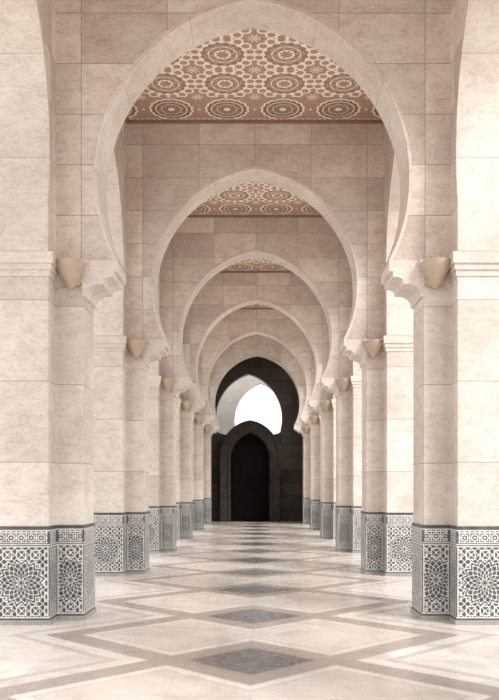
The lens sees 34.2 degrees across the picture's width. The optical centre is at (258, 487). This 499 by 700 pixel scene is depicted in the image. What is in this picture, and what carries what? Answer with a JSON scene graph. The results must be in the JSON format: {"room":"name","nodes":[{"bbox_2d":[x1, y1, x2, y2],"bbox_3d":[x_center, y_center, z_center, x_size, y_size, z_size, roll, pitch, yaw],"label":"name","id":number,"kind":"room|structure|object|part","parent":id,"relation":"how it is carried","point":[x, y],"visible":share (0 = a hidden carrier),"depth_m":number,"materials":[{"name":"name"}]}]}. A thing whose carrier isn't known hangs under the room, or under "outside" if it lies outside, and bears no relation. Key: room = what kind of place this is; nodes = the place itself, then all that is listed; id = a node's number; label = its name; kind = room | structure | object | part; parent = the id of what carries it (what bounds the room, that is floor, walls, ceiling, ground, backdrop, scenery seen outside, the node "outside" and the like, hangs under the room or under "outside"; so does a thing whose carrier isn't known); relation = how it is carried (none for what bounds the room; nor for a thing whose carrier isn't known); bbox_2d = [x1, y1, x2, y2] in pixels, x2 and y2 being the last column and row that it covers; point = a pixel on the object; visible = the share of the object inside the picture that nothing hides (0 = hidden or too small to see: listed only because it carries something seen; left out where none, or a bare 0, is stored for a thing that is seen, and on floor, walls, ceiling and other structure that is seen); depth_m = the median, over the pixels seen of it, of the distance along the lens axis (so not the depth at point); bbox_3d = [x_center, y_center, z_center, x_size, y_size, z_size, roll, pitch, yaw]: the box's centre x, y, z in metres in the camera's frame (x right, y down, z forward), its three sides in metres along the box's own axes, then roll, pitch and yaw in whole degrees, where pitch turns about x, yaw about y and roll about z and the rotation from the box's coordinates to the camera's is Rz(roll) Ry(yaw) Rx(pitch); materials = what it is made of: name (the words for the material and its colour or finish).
{"room":"mosque","nodes":[
{"label":"mosque","id":0,"kind":"room"},
{"bbox_2d":[216,375,269,434],"bbox_3d":[-0.063,-2.885,42.950,6.600,8.900,0.700,0,0,0],"label":"arch","id":1,"kind":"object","parent":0,"point":[230,400],"depth_m":42.60,"materials":[{"name":"beige stone"}]},
{"bbox_2d":[0,521,498,699],"bbox_3d":[-0.063,1.665,25.000,80.000,0.200,110.000,0,0,0],"label":"floor","id":2,"kind":"structure","parent":0,"point":[240,610],"depth_m":8.48,"materials":[{"name":"stone"}]},
{"bbox_2d":[0,251,125,624],"bbox_3d":[-2.713,-0.565,9.910,2.080,4.260,1.390,0,0,0],"label":"stone pier","id":3,"kind":"object","parent":2,"relation":"on","point":[47,525],"visible":0.98,"depth_m":9.27,"materials":[{"name":"stone"}]},
{"bbox_2d":[56,257,86,288],"bbox_3d":[-2.211,-2.495,9.440,0.372,0.300,0.301,0,0,0],"label":"sconce","id":4,"kind":"object","parent":3,"relation":"attached to","point":[70,270],"visible":0.99,"depth_m":9.41,"materials":[{"name":"stone"}]},
{"bbox_3d":[-2.211,-2.485,9.563,0.200,0.200,0.054,0,0,0],"label":"plate","id":5,"kind":"part","parent":4,"relation":"part of","materials":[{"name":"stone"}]},
{"bbox_2d":[94,121,125,335],"bbox_3d":[-2.713,-4.680,12.460,0.640,3.970,5.100,0,0,0],"label":"arch","id":6,"kind":"object","parent":3,"relation":"on","point":[110,312],"visible":0.12,"depth_m":14.31,"materials":[{"name":"stone"}]},
{"bbox_2d":[56,0,449,273],"bbox_3d":[-0.063,-4.680,9.910,4.680,3.970,0.620,0,0,0],"label":"arch","id":7,"kind":"object","parent":3,"relation":"on","point":[108,52],"visible":0.99,"depth_m":9.61,"materials":[{"name":"stone"}]},
{"bbox_2d":[94,336,169,575],"bbox_3d":[-2.713,-0.565,15.010,2.080,4.260,1.390,0,0,0],"label":"stone pier","id":8,"kind":"object","parent":2,"relation":"on","point":[121,380],"visible":0.62,"depth_m":14.38,"materials":[{"name":"stone"}]},
{"bbox_2d":[127,339,145,357],"bbox_3d":[-2.211,-2.495,14.539,0.372,0.300,0.301,0,0,0],"label":"sconce","id":9,"kind":"object","parent":8,"relation":"attached to","point":[135,346],"visible":0.93,"depth_m":14.50,"materials":[{"name":"stone"}]},
{"bbox_2d":[149,271,159,375],"bbox_3d":[-2.713,-4.680,17.560,0.640,3.970,5.100,0,0,0],"label":"arch","id":10,"kind":"object","parent":8,"relation":"on","point":[154,370],"visible":0.02,"depth_m":19.41,"materials":[{"name":"stone"}]},
{"bbox_2d":[126,124,383,344],"bbox_3d":[-0.063,-4.680,15.010,4.680,3.970,0.620,0,0,0],"label":"arch","id":11,"kind":"object","parent":8,"relation":"on","point":[172,169],"visible":0.98,"depth_m":14.71,"materials":[{"name":"stone"}]},
{"bbox_2d":[149,376,191,552],"bbox_3d":[-2.713,-0.565,20.110,2.080,4.260,1.390,0,0,0],"label":"stone pier","id":12,"kind":"object","parent":2,"relation":"on","point":[162,403],"visible":0.54,"depth_m":19.79,"materials":[{"name":"stone"}]},
{"bbox_2d":[161,378,174,391],"bbox_3d":[-2.211,-2.495,19.639,0.372,0.300,0.301,0,0,0],"label":"sconce","id":13,"kind":"object","parent":12,"relation":"attached to","point":[167,383],"visible":0.93,"depth_m":19.60,"materials":[{"name":"stone"}]},
{"bbox_2d":[160,218,351,377],"bbox_3d":[-0.063,-4.680,20.110,4.680,3.970,0.620,0,0,0],"label":"arch","id":14,"kind":"object","parent":12,"relation":"on","point":[199,249],"visible":0.94,"depth_m":19.81,"materials":[{"name":"stone"}]},
{"bbox_2d":[176,399,204,539],"bbox_3d":[-2.713,-0.565,25.210,2.080,4.260,1.390,0,0,0],"label":"stone pier","id":15,"kind":"object","parent":2,"relation":"on","point":[184,420],"visible":0.52,"depth_m":24.90,"materials":[{"name":"stone"}]},
{"bbox_2d":[181,401,191,411],"bbox_3d":[-2.211,-2.495,24.739,0.372,0.300,0.301,0,0,0],"label":"sconce","id":16,"kind":"object","parent":15,"relation":"attached to","point":[186,405],"visible":0.95,"depth_m":24.70,"materials":[{"name":"stone"}]},
{"bbox_2d":[180,273,332,400],"bbox_3d":[-0.063,-4.680,25.210,4.680,3.970,0.620,0,0,0],"label":"arch","id":17,"kind":"object","parent":15,"relation":"on","point":[223,294],"visible":0.85,"depth_m":24.91,"materials":[{"name":"stone"}]},
{"bbox_2d":[193,414,213,530],"bbox_3d":[-2.713,-0.565,30.310,2.080,4.260,1.390,0,0,0],"label":"stone pier","id":18,"kind":"object","parent":2,"relation":"on","point":[198,430],"visible":0.37,"depth_m":30.00,"materials":[{"name":"stone"}]},
{"bbox_2d":[194,416,203,424],"bbox_3d":[-2.211,-2.495,29.839,0.372,0.300,0.301,0,0,0],"label":"sconce","id":19,"kind":"object","parent":18,"relation":"attached to","point":[198,419],"visible":1,"depth_m":29.80,"materials":[{"name":"stone"}]},
{"bbox_2d":[194,309,318,416],"bbox_3d":[-0.063,-4.680,30.310,4.680,3.970,0.620,0,0,0],"label":"arch","id":20,"kind":"object","parent":18,"relation":"on","point":[239,324],"visible":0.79,"depth_m":30.01,"materials":[{"name":"stone"}]},
{"bbox_2d":[204,426,220,523],"bbox_3d":[-2.713,-0.565,35.410,2.080,4.260,1.390,0,0,0],"label":"stone pier","id":21,"kind":"object","parent":2,"relation":"on","point":[207,437],"visible":0.36,"depth_m":35.10,"materials":[{"name":"stone"}]},
{"bbox_2d":[204,426,211,433],"bbox_3d":[-2.211,-2.495,34.939,0.372,0.300,0.301,0,0,0],"label":"sconce","id":22,"kind":"object","parent":21,"relation":"attached to","point":[207,429],"visible":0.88,"depth_m":34.89,"materials":[{"name":"stone"}]},
{"bbox_2d":[205,335,307,425],"bbox_3d":[-0.063,-4.680,35.410,4.680,3.970,0.620,0,0,0],"label":"arch","id":23,"kind":"object","parent":21,"relation":"on","point":[248,347],"visible":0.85,"depth_m":35.11,"materials":[{"name":"stone"}]},
{"bbox_2d":[294,426,309,523],"bbox_3d":[2.587,-0.565,35.410,2.080,4.260,1.390,0,0,0],"label":"stone pier","id":24,"kind":"object","parent":2,"relation":"on","point":[299,429],"visible":0.36,"depth_m":35.10,"materials":[{"name":"stone"}]},
{"bbox_2d":[303,426,309,433],"bbox_3d":[2.085,-2.495,34.939,0.372,0.300,0.301,0,0,0],"label":"sconce","id":25,"kind":"object","parent":24,"relation":"attached to","point":[306,429],"visible":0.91,"depth_m":34.90,"materials":[{"name":"stone"}]},
{"bbox_2d":[299,415,319,529],"bbox_3d":[2.587,-0.565,30.310,2.080,4.260,1.390,0,0,0],"label":"stone pier","id":26,"kind":"object","parent":2,"relation":"on","point":[314,428],"visible":0.41,"depth_m":30.00,"materials":[{"name":"stone"}]},
{"bbox_2d":[310,416,318,423],"bbox_3d":[2.085,-2.495,29.839,0.372,0.300,0.301,0,0,0],"label":"sconce","id":27,"kind":"object","parent":26,"relation":"attached to","point":[314,419],"visible":0.99,"depth_m":29.80,"materials":[{"name":"stone"}]},
{"bbox_2d":[308,399,335,539],"bbox_3d":[2.587,-0.565,25.210,2.080,4.260,1.390,0,0,0],"label":"stone pier","id":28,"kind":"object","parent":2,"relation":"on","point":[327,419],"visible":0.39,"depth_m":24.90,"materials":[{"name":"stone"}]},
{"bbox_2d":[321,401,331,411],"bbox_3d":[2.085,-2.495,24.739,0.372,0.300,0.301,0,0,0],"label":"sconce","id":29,"kind":"object","parent":28,"relation":"attached to","point":[326,405],"visible":0.98,"depth_m":24.70,"materials":[{"name":"stone"}]},
{"bbox_2d":[320,376,361,552],"bbox_3d":[2.587,-0.565,20.110,2.080,4.260,1.390,0,0,0],"label":"stone pier","id":30,"kind":"object","parent":2,"relation":"on","point":[348,507],"visible":0.4,"depth_m":19.79,"materials":[{"name":"stone"}]},
{"bbox_2d":[336,378,350,391],"bbox_3d":[2.085,-2.495,19.639,0.372,0.300,0.301,0,0,0],"label":"sconce","id":31,"kind":"object","parent":30,"relation":"attached to","point":[343,383],"visible":0.97,"depth_m":19.60,"materials":[{"name":"stone"}]},
{"bbox_2d":[340,336,412,575],"bbox_3d":[2.587,-0.565,15.010,2.080,4.260,1.390,0,0,0],"label":"stone pier","id":32,"kind":"object","parent":2,"relation":"on","point":[387,378],"visible":0.57,"depth_m":14.38,"materials":[{"name":"stone"}]},
{"bbox_2d":[352,283,361,375],"bbox_3d":[2.587,-4.680,17.560,0.640,3.970,5.100,0,0,0],"label":"arch","id":33,"kind":"object","parent":32,"relation":"on","point":[356,370],"visible":0.02,"depth_m":19.41,"materials":[{"name":"stone"}]},
{"bbox_2d":[364,339,382,357],"bbox_3d":[2.085,-2.495,14.539,0.372,0.300,0.301,0,0,0],"label":"sconce","id":34,"kind":"object","parent":32,"relation":"attached to","point":[373,346],"visible":0.93,"depth_m":14.50,"materials":[{"name":"stone"}]},
{"bbox_2d":[381,251,498,624],"bbox_3d":[2.587,-0.565,9.910,2.080,4.260,1.390,0,0,0],"label":"stone pier","id":35,"kind":"object","parent":2,"relation":"on","point":[455,525],"visible":0.96,"depth_m":9.31,"materials":[{"name":"stone"}]},
{"bbox_2d":[384,125,412,335],"bbox_3d":[2.587,-4.680,12.460,0.640,3.970,5.100,0,0,0],"label":"arch","id":36,"kind":"object","parent":35,"relation":"on","point":[398,313],"visible":0.13,"depth_m":14.31,"materials":[{"name":"stone"}]},
{"bbox_2d":[420,257,449,288],"bbox_3d":[2.085,-2.495,9.440,0.372,0.300,0.301,0,0,0],"label":"sconce","id":37,"kind":"object","parent":35,"relation":"attached to","point":[435,270],"visible":0.91,"depth_m":9.41,"materials":[{"name":"stone"}]},
{"bbox_3d":[2.085,-2.485,9.563,0.200,0.200,0.054,0,0,0],"label":"plate","id":38,"kind":"part","parent":37,"relation":"part of","materials":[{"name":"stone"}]},
{"bbox_3d":[-2.713,-0.565,4.810,2.080,4.260,1.390,0,0,0],"label":"stone pier","id":39,"kind":"object","parent":2,"relation":"on","visible":0},
{"bbox_2d":[0,0,55,254],"bbox_3d":[-2.713,-4.680,7.360,0.640,3.970,5.100,0,0,0],"label":"arch","id":40,"kind":"object","parent":39,"relation":"on","point":[27,27],"visible":0.88,"depth_m":9.21,"materials":[{"name":"stone"}]},
{"bbox_2d":[127,29,381,119],"bbox_3d":[-0.063,-6.665,12.460,4.680,0.001,4.500,0,0,0],"label":"ceiling","id":41,"kind":"structure","parent":0,"point":[250,74],"depth_m":13.48,"materials":[{"name":"paint"}]},
{"bbox_2d":[125,117,383,123],"bbox_3d":[-0.063,-6.641,12.460,4.680,0.052,4.500,0,0,0],"label":"trim","id":42,"kind":"structure","parent":41,"relation":"attached to","point":[127,121],"depth_m":14.67,"materials":[{"name":"paint"}]},
{"bbox_2d":[189,182,320,214],"bbox_3d":[-0.063,-6.665,17.560,4.680,0.001,4.500,0,0,0],"label":"ceiling","id":43,"kind":"structure","parent":0,"point":[251,198],"depth_m":18.97,"materials":[{"name":"paint"}]},
{"bbox_2d":[187,215,323,217],"bbox_3d":[-0.063,-6.641,17.560,4.680,0.052,4.500,0,0,0],"label":"trim","id":44,"kind":"structure","parent":43,"relation":"attached to","point":[189,216],"depth_m":19.76,"materials":[{"name":"paint"}]},
{"bbox_2d":[222,258,289,270],"bbox_3d":[-0.063,-6.665,22.660,4.680,0.001,4.500,0,0,0],"label":"ceiling","id":45,"kind":"structure","parent":0,"point":[255,264],"depth_m":24.38,"materials":[{"name":"paint"}]},
{"bbox_2d":[219,271,292,272],"bbox_3d":[-0.063,-6.641,22.660,4.680,0.052,4.500,0,0,0],"label":"trim","id":46,"kind":"structure","parent":45,"relation":"attached to","point":[220,271],"depth_m":24.87,"materials":[{"name":"paint"}]},
{"bbox_2d":[242,304,270,307],"bbox_3d":[-0.063,-6.665,27.760,4.680,0.001,4.500,0,0,0],"label":"ceiling","id":47,"kind":"structure","parent":0,"point":[253,305],"depth_m":29.74,"materials":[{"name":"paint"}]},
{"bbox_2d":[240,308,272,308],"bbox_3d":[-0.063,-6.641,27.760,4.680,0.052,4.500,0,0,0],"label":"trim","id":48,"kind":"structure","parent":47,"relation":"attached to","point":[240,308],"depth_m":29.97,"materials":[{"name":"paint"}]},
{"bbox_2d":[211,357,302,520],"bbox_3d":[-0.063,-2.550,38.150,6.600,8.230,0.500,0,0,0],"label":"wall","id":49,"kind":"structure","parent":0,"point":[290,442],"depth_m":37.90,"materials":[{"name":"stone"}]},
{"bbox_2d":[220,420,279,521],"bbox_3d":[-0.393,-0.787,37.675,2.760,4.705,0.430,0,0,0],"label":"door","id":50,"kind":"structure","parent":49,"relation":"in","point":[249,452],"depth_m":37.78,"materials":[{"name":"wood"}]},
{"bbox_3d":[-0.393,-0.572,37.495,2.060,4.275,0.050,0,0,0],"label":"surround moulding","id":51,"kind":"part","parent":50,"relation":"part of","materials":[{"name":"wood"}]},
{"bbox_3d":[2.587,-0.565,4.810,2.080,4.260,1.390,0,0,0],"label":"stone pier","id":52,"kind":"object","parent":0,"visible":0},
{"bbox_2d":[450,0,498,254],"bbox_3d":[2.587,-4.680,7.360,0.640,3.970,5.100,0,0,0],"label":"arch","id":53,"kind":"object","parent":52,"relation":"on","point":[474,24],"visible":0.89,"depth_m":9.21,"materials":[{"name":"stone"}]}
]}

